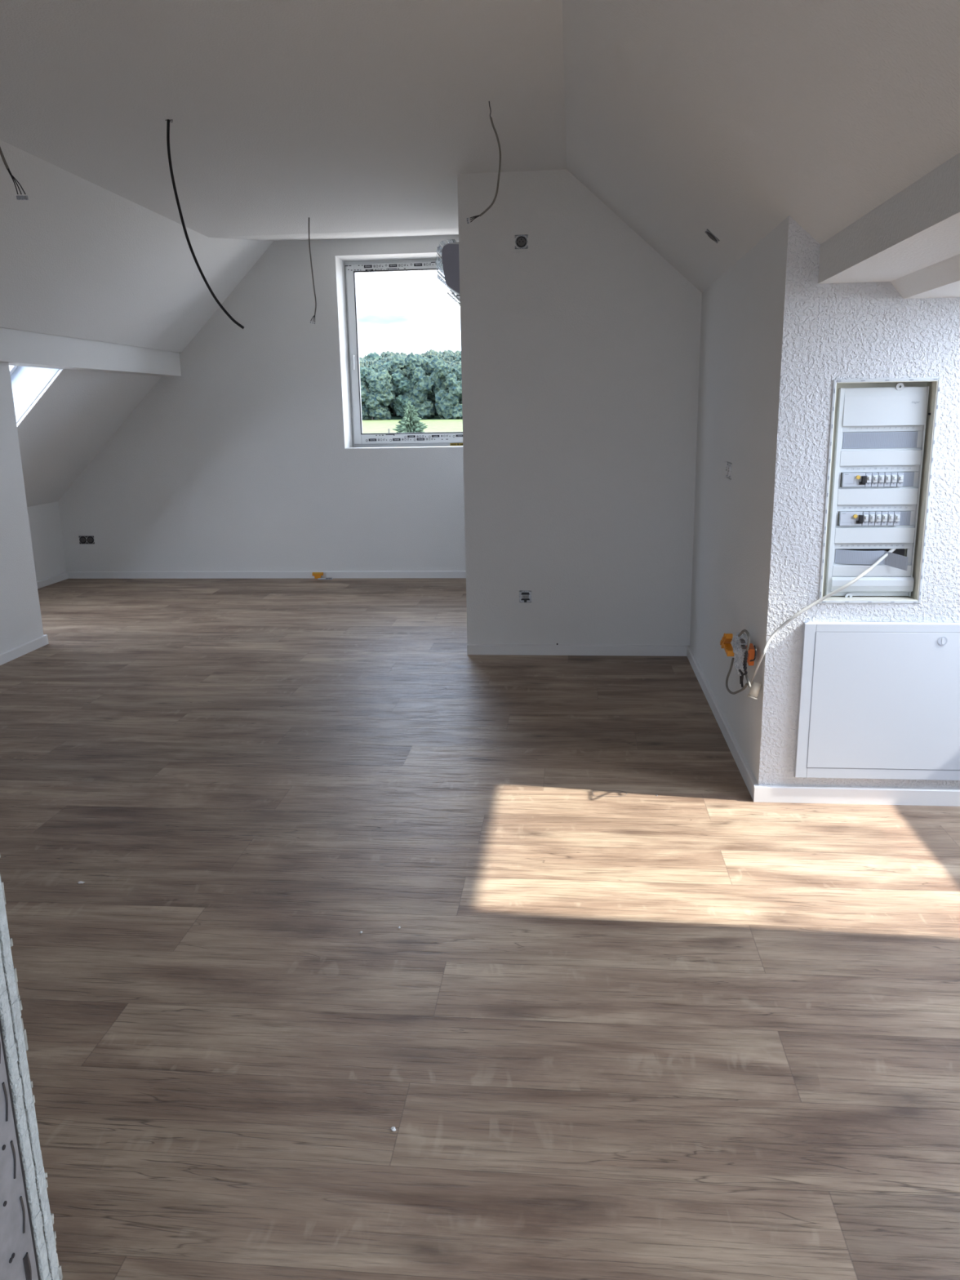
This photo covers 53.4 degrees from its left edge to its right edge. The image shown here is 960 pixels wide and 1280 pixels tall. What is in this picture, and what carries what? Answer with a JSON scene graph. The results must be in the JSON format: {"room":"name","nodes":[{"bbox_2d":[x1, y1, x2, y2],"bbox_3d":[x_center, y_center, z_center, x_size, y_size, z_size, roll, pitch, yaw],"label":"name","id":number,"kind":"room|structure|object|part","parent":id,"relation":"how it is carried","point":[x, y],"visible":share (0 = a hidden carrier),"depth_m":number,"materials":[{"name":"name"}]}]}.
{"room":"unfinished attic apartment","nodes":[
{"label":"unfinished attic apartment","id":0,"kind":"room"},
{"bbox_2d":[0,362,43,653],"bbox_3d":[-3.193,-0.248,3.615,0.150,1.800,5.089,0,14,5],"label":"wall","id":1,"kind":"structure","parent":0,"point":[20,618],"depth_m":5.92,"materials":[{"name":"paint"}]},
{"bbox_2d":[0,634,48,665],"bbox_3d":[-3.093,0.594,3.824,0.017,0.062,5.097,0,14,5],"label":"baseboard","id":2,"kind":"structure","parent":1,"relation":"attached to","point":[6,656],"depth_m":6.00,"materials":[{"name":"white paint"}]},
{"bbox_2d":[0,854,62,1279],"bbox_3d":[-1.898,-0.052,0.830,2.962,2.680,0.154,0,14,5],"label":"wall","id":3,"kind":"structure","parent":0,"point":[28,1248],"depth_m":0.85,"materials":[{"name":"white paint"}]},
{"bbox_2d":[26,501,66,581],"bbox_3d":[-4.403,0.210,4.110,0.250,0.720,9.625,0,14,5],"label":"wall","id":4,"kind":"structure","parent":0,"point":[44,519],"depth_m":8.49,"materials":[{"name":"paint"}]},
{"bbox_2d":[36,572,67,588],"bbox_3d":[-4.166,0.284,5.190,0.017,0.062,7.525,0,14,5],"label":"baseboard","id":5,"kind":"structure","parent":4,"relation":"attached to","point":[50,580],"depth_m":8.55,"materials":[{"name":"white paint"}]},
{"bbox_2d":[0,139,273,506],"bbox_3d":[-3.349,-1.189,3.668,2.398,2.250,9.625,0,14,5],"label":"ceiling","id":6,"kind":"structure","parent":0,"point":[79,258],"depth_m":6.53,"materials":[{"name":"white paint"}]},
{"bbox_2d":[8,365,58,422],"bbox_3d":[-3.457,-1.551,6.361,0.992,0.986,0.945,0,14,5],"label":"window","id":7,"kind":"structure","parent":6,"relation":"attached to","point":[28,383],"depth_m":6.76,"materials":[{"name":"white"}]},
{"bbox_3d":[-3.548,-1.621,6.352,0.810,0.803,0.945,0,14,5],"label":"frame","id":8,"kind":"part","parent":7,"relation":"part of","materials":[{"name":"white paint"}]},
{"bbox_2d":[0,327,181,376],"bbox_3d":[-3.268,-1.417,3.604,0.490,0.520,9.625,0,14,5],"label":"beam","id":9,"kind":"structure","parent":6,"relation":"attached to","point":[21,348],"depth_m":6.62,"materials":[{"name":"white paint"}]},
{"bbox_2d":[57,235,466,571],"bbox_3d":[-2.000,-2.073,8.529,4.367,3.000,0.450,0,14,5],"label":"wall","id":10,"kind":"structure","parent":0,"point":[239,460],"depth_m":8.40,"materials":[{"name":"paint"}]},
{"bbox_2d":[79,536,94,543],"bbox_3d":[-3.597,-0.915,8.729,0.143,0.072,0.007,0,14,5],"label":"insert","id":11,"kind":"object","parent":10,"relation":"attached to","point":[82,540],"visible":1,"depth_m":8.73,"materials":[{"name":"black plastic"}]},
{"bbox_2d":[66,570,466,578],"bbox_3d":[-1.822,-0.589,8.631,4.017,0.062,0.017,0,14,5],"label":"baseboard","id":12,"kind":"structure","parent":10,"relation":"attached to","point":[413,574],"depth_m":8.63,"materials":[{"name":"white paint"}]},
{"bbox_2d":[344,257,462,448],"bbox_3d":[-0.561,-2.468,8.260,1.240,1.587,0.384,0,14,5],"label":"window","id":13,"kind":"structure","parent":10,"relation":"in","point":[436,439],"depth_m":8.44,"materials":[{"name":"white plastic"}]},
{"bbox_3d":[-1.111,-2.442,8.393,0.018,0.130,0.047,0,14,5],"label":"lever","id":14,"kind":"part","parent":13,"relation":"part of","materials":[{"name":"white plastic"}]},
{"bbox_3d":[-0.550,-1.695,8.410,1.240,0.014,0.314,0,14,5],"label":"sill","id":15,"kind":"part","parent":13,"relation":"part of","materials":[{"name":"white paint"}]},
{"bbox_2d":[0,0,566,241],"bbox_3d":[-1.027,-2.186,3.200,2.598,0.285,9.625,0,14,5],"label":"ceiling","id":16,"kind":"structure","parent":0,"point":[356,118],"depth_m":3.94,"materials":[{"name":"white paint"}]},
{"bbox_2d":[0,146,28,199],"bbox_3d":[-2.083,-2.107,4.228,0.135,0.297,0.017,0,14,5],"label":"cable","id":17,"kind":"object","parent":16,"relation":"hanging from","point":[19,197],"visible":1,"depth_m":4.24,"materials":[{"name":"grey plastic"}]},
{"bbox_2d":[165,119,244,328],"bbox_3d":[-1.221,-1.842,4.244,0.289,0.887,0.012,0,14,5],"label":"cable","id":18,"kind":"object","parent":16,"relation":"hanging from","point":[168,121],"visible":1,"depth_m":4.25,"materials":[{"name":"black plastic"}]},
{"bbox_2d":[308,217,316,324],"bbox_3d":[-1.128,-2.460,6.369,0.054,0.673,0.010,0,14,5],"label":"cable","id":19,"kind":"object","parent":16,"relation":"hanging from","point":[313,317],"visible":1,"depth_m":6.37,"materials":[{"name":"grey plastic"}]},
{"bbox_2d":[466,101,501,223],"bbox_3d":[0.014,-2.020,4.041,0.153,0.478,0.010,0,14,5],"label":"cable","id":20,"kind":"object","parent":16,"relation":"hanging from","point":[491,117],"visible":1,"depth_m":4.04,"materials":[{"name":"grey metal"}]},
{"bbox_2d":[0,577,959,1279],"bbox_3d":[-0.991,0.554,3.962,12.234,0.001,9.860,0,14,5],"label":"floor","id":21,"kind":"structure","parent":0,"point":[698,1028],"depth_m":2.57,"materials":[{"name":"brown laminate"}]},
{"bbox_2d":[311,572,323,578],"bbox_3d":[-1.456,-0.579,8.568,0.102,0.056,0.015,0,14,5],"label":"connector","id":22,"kind":"object","parent":21,"relation":"on","point":[317,575],"visible":1,"depth_m":8.56,"materials":[{"name":"orange plastic"}]},
{"bbox_2d":[317,577,332,579],"bbox_3d":[-1.383,-0.548,8.526,0.130,0.013,0.030,0,14,5],"label":"strip","id":23,"kind":"object","parent":21,"relation":"on","point":[318,578],"visible":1,"depth_m":8.52,"materials":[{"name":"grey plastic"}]},
{"bbox_2d":[591,790,626,796],"bbox_3d":[0.501,0.592,3.689,0.136,0.001,0.063,0,14,5],"label":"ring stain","id":24,"kind":"object","parent":21,"relation":"on","point":[593,790],"visible":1,"depth_m":3.67,"materials":[{"name":"brown"}]},
{"bbox_2d":[457,168,702,645],"bbox_3d":[0.714,-1.654,6.889,1.353,2.860,3.009,0,14,5],"label":"wall","id":25,"kind":"structure","parent":0,"point":[580,345],"depth_m":5.45,"materials":[{"name":"paint"}]},
{"bbox_2d":[435,239,460,306],"bbox_3d":[-0.131,-2.273,6.107,0.186,0.400,0.890,0,14,5],"label":"air conditioner","id":26,"kind":"object","parent":25,"relation":"attached to","point":[450,267],"visible":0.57,"depth_m":5.68,"materials":[{"name":"white plastic"}]},
{"bbox_2d":[515,234,528,248],"bbox_3d":[0.227,-2.189,5.247,0.072,0.072,0.007,0,14,5],"label":"insert","id":27,"kind":"object","parent":25,"relation":"attached to","point":[521,242],"visible":1,"depth_m":5.25,"materials":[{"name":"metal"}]},
{"bbox_2d":[519,591,531,602],"bbox_3d":[0.272,-0.259,5.711,0.072,0.072,0.009,0,14,5],"label":"insert","id":28,"kind":"object","parent":25,"relation":"attached to","point":[524,596],"visible":1,"depth_m":5.71,"materials":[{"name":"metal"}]},
{"bbox_2d":[466,644,687,656],"bbox_3d":[0.586,0.061,5.754,1.333,0.062,0.017,0,14,5],"label":"baseboard","id":29,"kind":"structure","parent":25,"relation":"attached to","point":[472,649],"depth_m":5.75,"materials":[{"name":"white paint"}]},
{"bbox_2d":[689,215,789,784],"bbox_3d":[1.179,-0.721,4.390,0.100,2.200,2.177,0,14,5],"label":"wall","id":30,"kind":"structure","parent":0,"point":[742,311],"depth_m":4.03,"materials":[{"name":"paint"}]},
{"bbox_2d":[686,645,758,799],"bbox_3d":[1.139,0.318,4.646,0.017,0.062,2.178,0,14,5],"label":"baseboard","id":31,"kind":"structure","parent":30,"relation":"attached to","point":[748,776],"depth_m":4.30,"materials":[{"name":"white paint"}]},
{"bbox_2d":[725,461,732,479],"bbox_3d":[1.115,-0.762,4.289,0.007,0.072,0.143,0,14,5],"label":"insert","id":32,"kind":"object","parent":30,"relation":"attached to","point":[728,467],"visible":1,"depth_m":4.27,"materials":[{"name":"white paint"}]},
{"bbox_2d":[725,629,756,694],"bbox_3d":[1.024,0.098,3.755,0.067,0.362,0.603,0,14,5],"label":"bundle","id":33,"kind":"object","parent":30,"relation":"attached to","point":[741,641],"visible":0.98,"depth_m":3.67,"materials":[{"name":"grey"}]},
{"bbox_2d":[720,633,733,648],"bbox_3d":[1.037,0.005,4.021,0.033,0.090,0.129,0,14,5],"label":"connector","id":34,"kind":"object","parent":33,"relation":"attached to","point":[727,637],"visible":0.95,"depth_m":3.98,"materials":[{"name":"orange plastic"}]},
{"bbox_2d":[723,643,733,656],"bbox_3d":[1.031,0.039,3.960,0.033,0.037,0.094,0,14,5],"label":"connector","id":35,"kind":"object","parent":33,"relation":"attached to","point":[728,648],"visible":0.97,"depth_m":3.93,"materials":[{"name":"orange plastic"}]},
{"bbox_2d":[746,643,755,665],"bbox_3d":[1.019,0.055,3.604,0.025,0.076,0.069,0,14,5],"label":"connector","id":36,"kind":"object","parent":33,"relation":"attached to","point":[751,654],"visible":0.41,"depth_m":3.58,"materials":[{"name":"orange plastic"}]},
{"bbox_2d":[562,0,959,293],"bbox_3d":[0.620,-1.392,1.832,0.949,0.856,6.916,0,14,5],"label":"ceiling","id":37,"kind":"structure","parent":0,"point":[731,120],"depth_m":2.66,"materials":[{"name":"white paint"}]},
{"bbox_2d":[704,229,719,243],"bbox_3d":[0.986,-1.715,4.056,0.055,0.049,0.072,0,14,5],"label":"insert","id":38,"kind":"object","parent":37,"relation":"attached to","point":[708,233],"visible":1,"depth_m":4.04,"materials":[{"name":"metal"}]},
{"bbox_2d":[817,152,959,298],"bbox_3d":[1.238,-0.770,0.797,0.695,0.420,4.738,0,14,5],"label":"beam","id":39,"kind":"structure","parent":37,"relation":"attached to","point":[911,241],"depth_m":2.58,"materials":[{"name":"white paint"}]},
{"bbox_2d":[758,216,959,788],"bbox_3d":[1.933,-0.462,3.367,1.799,2.150,0.220,0,14,5],"label":"wall","id":40,"kind":"structure","parent":0,"point":[850,331],"depth_m":3.27,"materials":[{"name":"white paint"}]},
{"bbox_2d":[746,681,761,699],"bbox_3d":[1.015,0.187,3.530,0.055,0.067,0.038,-9,16,-29],"label":"conduit","id":41,"kind":"object","parent":40,"relation":"attached to","point":[755,688],"visible":1,"depth_m":3.52,"materials":[{"name":"beige plastic"}]},
{"bbox_2d":[752,784,959,806],"bbox_3d":[1.823,0.580,3.509,1.597,0.062,0.017,0,14,5],"label":"baseboard","id":42,"kind":"structure","parent":40,"relation":"attached to","point":[762,793],"depth_m":3.54,"materials":[{"name":"white paint"}]},
{"bbox_2d":[794,622,959,780],"bbox_3d":[1.569,0.227,3.442,0.814,0.590,0.028,0,14,5],"label":"access panel","id":43,"kind":"object","parent":40,"relation":"attached to","point":[881,700],"visible":1,"depth_m":3.44,"materials":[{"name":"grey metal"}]},
{"bbox_2d":[818,377,941,603],"bbox_3d":[1.378,-0.515,3.342,0.351,0.770,0.101,0,14,5],"label":"box","id":44,"kind":"object","parent":40,"relation":"attached to","point":[882,444],"visible":0.99,"depth_m":3.33,"materials":[{"name":"white plastic"}]},
{"bbox_2d":[748,548,896,688],"bbox_3d":[1.239,-0.056,3.427,0.480,0.540,0.214,0,14,5],"label":"power cable","id":45,"kind":"object","parent":44,"relation":"attached to","point":[891,550],"visible":0.96,"depth_m":3.38,"materials":[{"name":"grey plastic"}]},
{"bbox_3d":[1.395,-0.306,3.430,0.247,0.054,0.004,0,14,5],"label":"shadow plate","id":46,"kind":"part","parent":44,"relation":"part of","materials":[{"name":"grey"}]},
{"label":"outside","id":47,"kind":"structure","parent":0,"visible":0},
{"bbox_2d":[362,419,462,433],"bbox_3d":[-7.887,-39.172,177.312,290.000,3.930,240.000,0,14,5],"label":"meadow","id":48,"kind":"structure","parent":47,"point":[369,426],"depth_m":218.21,"materials":[{"name":"green plant"}]},
{"bbox_2d":[360,368,395,420],"bbox_3d":[-33.234,-74.977,294.374,14.543,16.990,13.796,-11,17,-35],"label":"broadleaf tree","id":49,"kind":"object","parent":48,"relation":"on","point":[374,404],"visible":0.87,"depth_m":291.49,"materials":[{"name":"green plant"}]},
{"bbox_2d":[393,400,427,432],"bbox_3d":[-4.850,-14.395,69.204,4.380,5.734,4.559,0,14,5],"label":"spruce tree","id":50,"kind":"object","parent":48,"relation":"on","point":[410,423],"visible":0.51,"depth_m":68.70,"materials":[{"name":"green plant"}]},
{"bbox_2d":[434,359,462,419],"bbox_3d":[-7.709,-76.139,293.543,15.198,19.454,14.418,4,15,21],"label":"broadleaf tree","id":51,"kind":"object","parent":48,"relation":"on","point":[448,404],"visible":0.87,"depth_m":289.15,"materials":[{"name":"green plant"}]},
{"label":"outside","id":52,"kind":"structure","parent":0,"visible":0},
{"bbox_2d":[390,412,462,419],"bbox_3d":[-11.291,-102.272,400.058,280.000,19.590,220.000,0,14,5],"label":"wooded hill","id":53,"kind":"structure","parent":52,"point":[437,416],"depth_m":300.89,"materials":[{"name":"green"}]},
{"bbox_2d":[359,358,370,392],"bbox_3d":[-41.700,-81.015,308.349,12.708,19.468,14.056,-5,14,-17],"label":"broadleaf tree","id":54,"kind":"object","parent":53,"relation":"on","point":[362,362],"visible":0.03,"depth_m":304.14,"materials":[{"name":"green plant"}]},
{"bbox_2d":[360,366,371,393],"bbox_3d":[-38.296,-77.230,300.282,10.736,17.207,11.451,-13,18,-40],"label":"broadleaf tree","id":55,"kind":"object","parent":53,"relation":"on","point":[364,371],"visible":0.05,"depth_m":295.14,"materials":[{"name":"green plant"}]},
{"bbox_2d":[366,366,374,387],"bbox_3d":[-34.171,-81.166,313.395,10.990,16.712,10.303,5,15,23],"label":"broadleaf tree","id":56,"kind":"object","parent":53,"relation":"on","point":[370,367],"visible":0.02,"depth_m":312.65,"materials":[{"name":"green plant"}]},
{"bbox_2d":[363,358,382,371],"bbox_3d":[-35.924,-85.862,325.864,16.205,19.522,15.373,0,14,5],"label":"broadleaf tree","id":57,"kind":"object","parent":53,"relation":"on","point":[375,366],"visible":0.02,"depth_m":326.21,"materials":[{"name":"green plant"}]},
{"bbox_2d":[366,351,382,360],"bbox_3d":[-36.284,-96.609,356.570,13.034,21.286,13.902,9,17,35],"label":"broadleaf tree","id":58,"kind":"object","parent":53,"relation":"on","point":[375,355],"visible":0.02,"depth_m":350.06,"materials":[{"name":"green plant"}]},
{"bbox_2d":[365,358,386,365],"bbox_3d":[-36.593,-91.284,342.344,11.716,18.561,12.958,-7,15,-24],"label":"broadleaf tree","id":59,"kind":"object","parent":53,"relation":"on","point":[375,361],"visible":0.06,"depth_m":336.74,"materials":[{"name":"green plant"}]},
{"bbox_2d":[383,361,393,412],"bbox_3d":[-28.276,-84.884,323.002,12.343,17.981,13.165,4,15,21],"label":"broadleaf tree","id":60,"kind":"object","parent":53,"relation":"on","point":[386,364],"visible":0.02,"depth_m":316.41,"materials":[{"name":"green plant"}]},
{"bbox_2d":[375,364,407,415],"bbox_3d":[-27.606,-80.849,310.647,13.641,17.266,13.890,-7,15,-22],"label":"broadleaf tree","id":61,"kind":"object","parent":53,"relation":"on","point":[381,367],"visible":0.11,"depth_m":308.59,"materials":[{"name":"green plant"}]},
{"bbox_2d":[377,354,407,362],"bbox_3d":[-31.273,-92.351,343.401,13.238,19.759,14.642,7,16,30],"label":"broadleaf tree","id":62,"kind":"object","parent":53,"relation":"on","point":[388,358],"visible":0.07,"depth_m":338.55,"materials":[{"name":"green plant"}]},
{"bbox_2d":[380,351,407,357],"bbox_3d":[-35.974,-113.280,410.076,13.137,20.950,14.531,-4,14,-10],"label":"broadleaf tree","id":63,"kind":"object","parent":53,"relation":"on","point":[384,354],"visible":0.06,"depth_m":404.79,"materials":[{"name":"green plant"}]},
{"bbox_2d":[389,354,409,417],"bbox_3d":[-22.169,-80.816,306.769,14.819,20.969,15.621,-11,17,-36],"label":"broadleaf tree","id":64,"kind":"object","parent":53,"relation":"on","point":[397,365],"visible":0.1,"depth_m":303.77,"materials":[{"name":"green plant"}]},
{"bbox_2d":[391,372,417,417],"bbox_3d":[-22.987,-76.014,298.750,10.522,15.134,9.865,-12,17,-39],"label":"broadleaf tree","id":65,"kind":"object","parent":53,"relation":"on","point":[399,381],"visible":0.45,"depth_m":295.07,"materials":[{"name":"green plant"}]},
{"bbox_2d":[403,351,447,418],"bbox_3d":[-16.468,-78.637,298.300,16.370,21.996,15.530,9,17,35],"label":"broadleaf tree","id":66,"kind":"object","parent":53,"relation":"on","point":[420,369],"visible":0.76,"depth_m":293.99,"materials":[{"name":"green plant"}]},
{"bbox_2d":[424,349,454,363],"bbox_3d":[-14.241,-96.085,351.335,12.851,21.072,14.214,6,15,27],"label":"broadleaf tree","id":67,"kind":"object","parent":53,"relation":"on","point":[446,356],"visible":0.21,"depth_m":345.56,"materials":[{"name":"green plant"}]},
{"bbox_2d":[441,349,461,360],"bbox_3d":[-9.804,-110.071,396.171,14.445,20.278,13.060,-11,17,-37],"label":"broadleaf tree","id":68,"kind":"object","parent":53,"relation":"on","point":[457,353],"visible":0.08,"depth_m":389.67,"materials":[{"name":"green plant"}]},
{"bbox_2d":[451,360,461,366],"bbox_3d":[-2.990,-80.231,305.504,14.231,18.112,12.866,5,15,25],"label":"broadleaf tree","id":69,"kind":"object","parent":53,"relation":"on","point":[456,362],"visible":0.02,"depth_m":301.40,"materials":[{"name":"green plant"}]}
]}

